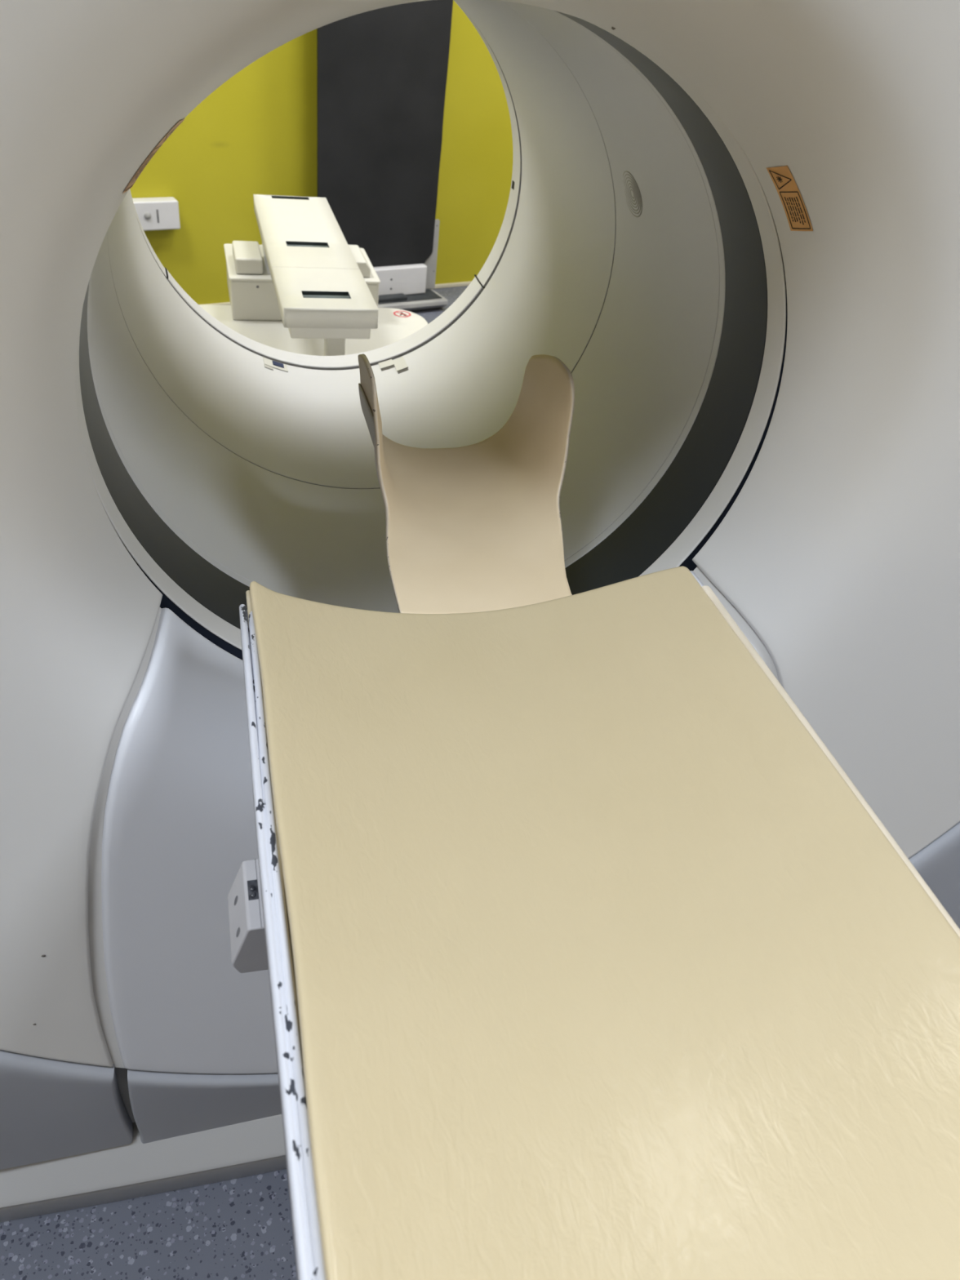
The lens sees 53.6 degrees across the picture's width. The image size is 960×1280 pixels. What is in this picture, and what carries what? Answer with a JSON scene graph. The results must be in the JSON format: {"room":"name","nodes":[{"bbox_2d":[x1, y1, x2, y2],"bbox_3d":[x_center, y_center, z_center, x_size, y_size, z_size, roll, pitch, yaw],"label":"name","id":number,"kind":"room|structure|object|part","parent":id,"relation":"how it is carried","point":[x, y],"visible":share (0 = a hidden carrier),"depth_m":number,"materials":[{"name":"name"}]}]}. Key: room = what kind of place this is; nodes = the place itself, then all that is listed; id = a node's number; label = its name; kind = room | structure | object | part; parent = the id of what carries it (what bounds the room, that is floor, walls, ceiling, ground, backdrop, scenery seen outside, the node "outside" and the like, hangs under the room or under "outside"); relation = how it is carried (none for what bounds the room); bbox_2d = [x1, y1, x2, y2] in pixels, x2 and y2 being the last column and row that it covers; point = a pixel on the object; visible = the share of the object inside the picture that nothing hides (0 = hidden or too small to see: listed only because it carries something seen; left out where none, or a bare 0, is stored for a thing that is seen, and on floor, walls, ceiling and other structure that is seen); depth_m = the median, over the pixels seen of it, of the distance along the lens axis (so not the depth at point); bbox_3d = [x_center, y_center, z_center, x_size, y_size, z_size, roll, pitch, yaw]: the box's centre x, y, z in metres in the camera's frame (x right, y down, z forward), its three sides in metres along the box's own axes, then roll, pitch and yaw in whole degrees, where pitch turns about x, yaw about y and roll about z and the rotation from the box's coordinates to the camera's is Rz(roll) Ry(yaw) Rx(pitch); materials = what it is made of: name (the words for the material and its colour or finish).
{"room":"radiology room","nodes":[
{"label":"radiology room","id":0,"kind":"room"},
{"bbox_2d":[0,285,467,1279],"bbox_3d":[-0.209,0.403,1.864,5.400,0.100,7.625,-4,39,-15],"label":"floor","id":1,"kind":"structure","parent":0,"point":[238,1228],"depth_m":1.25,"materials":[{"name":"plastic"}]},
{"bbox_2d":[227,604,324,1279],"bbox_3d":[0.184,0.883,0.512,0.515,0.884,1.918,-4,39,-15],"label":"table","id":2,"kind":"object","parent":1,"relation":"on","point":[259,937],"visible":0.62,"depth_m":0.63,"materials":[{"name":"plastic"}]},
{"bbox_2d":[247,879,258,900],"bbox_3d":[-0.178,0.196,0.744,0.008,0.002,0.018,-4,39,-15],"label":"socket","id":3,"kind":"object","parent":2,"relation":"attached to","point":[252,884],"depth_m":0.74,"materials":[{"name":"black plastic"}]},
{"bbox_2d":[245,565,959,1279],"bbox_3d":[0.239,0.553,0.265,0.482,0.074,1.945,-4,39,-15],"label":"mattress","id":4,"kind":"object","parent":2,"relation":"on","point":[607,966],"visible":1,"depth_m":0.66,"materials":[{"name":"beige plastic"}]},
{"bbox_2d":[357,353,574,613],"bbox_3d":[-0.002,-0.190,1.104,0.244,0.197,0.383,-4,39,-15],"label":"holder","id":5,"kind":"object","parent":4,"relation":"on","point":[477,527],"visible":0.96,"depth_m":1.14,"materials":[{"name":"beige plastic"}]},
{"bbox_2d":[198,194,427,355],"bbox_3d":[-0.493,-0.726,2.609,0.777,0.700,0.936,-4,39,-15],"label":"table","id":6,"kind":"object","parent":1,"relation":"on","point":[304,290],"visible":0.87,"depth_m":2.51,"materials":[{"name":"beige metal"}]},
{"bbox_3d":[-0.515,-1.081,2.729,0.414,0.008,0.308,-4,39,-15],"label":"column lid","id":7,"kind":"part","parent":6,"relation":"part of","materials":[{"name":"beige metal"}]},
{"bbox_2d":[288,328,370,338],"bbox_3d":[-0.439,-0.951,2.427,0.176,0.028,0.890,-4,39,-15],"label":"table base","id":8,"kind":"object","parent":6,"relation":"on","point":[295,333],"depth_m":2.09,"materials":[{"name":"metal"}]},
{"bbox_2d":[373,219,447,311],"bbox_3d":[-0.461,-1.565,3.983,0.649,0.342,0.265,-16,44,-28],"label":"stand","id":9,"kind":"object","parent":1,"relation":"on","point":[407,287],"visible":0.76,"depth_m":4.06,"materials":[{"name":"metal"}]},
{"bbox_2d":[316,0,453,266],"bbox_3d":[-0.332,-2.229,3.497,0.572,1.896,0.010,-16,44,-28],"label":"board","id":10,"kind":"object","parent":9,"relation":"on","point":[382,73],"visible":0.88,"depth_m":3.66,"materials":[{"name":"black"}]},
{"bbox_2d":[0,0,959,1222],"bbox_3d":[-0.130,-0.483,1.313,2.040,1.980,1.426,-4,39,-15],"label":"gantry","id":11,"kind":"object","parent":1,"relation":"on","point":[733,225],"visible":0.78,"depth_m":1.05,"materials":[{"name":"plastic"}]},
{"bbox_3d":[-0.702,0.397,0.930,0.607,0.709,0.037,-5,39,-16],"label":"skirt panel","id":12,"kind":"part","parent":11,"relation":"part of","materials":[{"name":"plastic"}]},
{"bbox_2d":[125,121,182,191],"bbox_3d":[-0.258,-0.382,0.753,0.049,0.050,0.033,-4,39,-15],"label":"print","id":13,"kind":"object","parent":11,"relation":"attached to","point":[130,183],"depth_m":0.74},
{"bbox_3d":[-0.043,0.553,1.287,0.824,0.205,0.034,-4,39,-15],"label":"skirt panel","id":14,"kind":"part","parent":11,"relation":"part of","materials":[{"name":"plastic"}]},
{"bbox_3d":[-0.035,0.248,1.195,0.828,0.603,0.250,-4,39,-15],"label":"panel","id":15,"kind":"part","parent":11,"relation":"part of","materials":[{"name":"plastic"}]},
{"bbox_2d":[622,170,642,217],"bbox_3d":[0.209,-0.616,1.312,0.023,0.057,0.068,-4,39,-15],"label":"speaker grille","id":16,"kind":"object","parent":11,"relation":"attached to","point":[632,180],"depth_m":1.31,"materials":[{"name":"plastic"}]},
{"bbox_2d":[768,169,810,229],"bbox_3d":[0.287,-0.405,0.884,0.044,0.050,0.028,-4,39,-15],"label":"print","id":17,"kind":"object","parent":11,"relation":"attached to","point":[791,194],"depth_m":0.88},
{"bbox_3d":[0.676,0.290,1.300,0.607,0.709,0.037,-4,39,-14],"label":"skirt panel","id":18,"kind":"part","parent":11,"relation":"part of","materials":[{"name":"plastic"}]},
{"bbox_2d":[129,0,512,304],"bbox_3d":[-0.790,-2.521,3.183,5.458,2.750,0.096,-16,44,-28],"label":"wall","id":19,"kind":"structure","parent":0,"point":[255,133],"depth_m":3.72,"materials":[{"name":"yellow paint"}]},
{"bbox_2d":[132,196,180,231],"bbox_3d":[-1.256,-1.575,3.521,0.272,0.102,0.065,-16,44,-28],"label":"wall box","id":20,"kind":"object","parent":19,"relation":"attached to","point":[153,213],"visible":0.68,"depth_m":3.53,"materials":[{"name":"white plastic"}]},
{"bbox_3d":[-1.226,-1.565,3.508,0.026,0.026,0.006,-16,44,-28],"label":"lock knob","id":21,"kind":"part","parent":20,"relation":"part of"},
{"bbox_2d":[206,280,471,305],"bbox_3d":[-0.854,-1.434,4.011,4.900,0.018,0.012,-16,44,-28],"label":"baseboard","id":22,"kind":"structure","parent":19,"relation":"attached to","point":[463,283],"depth_m":4.38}
]}

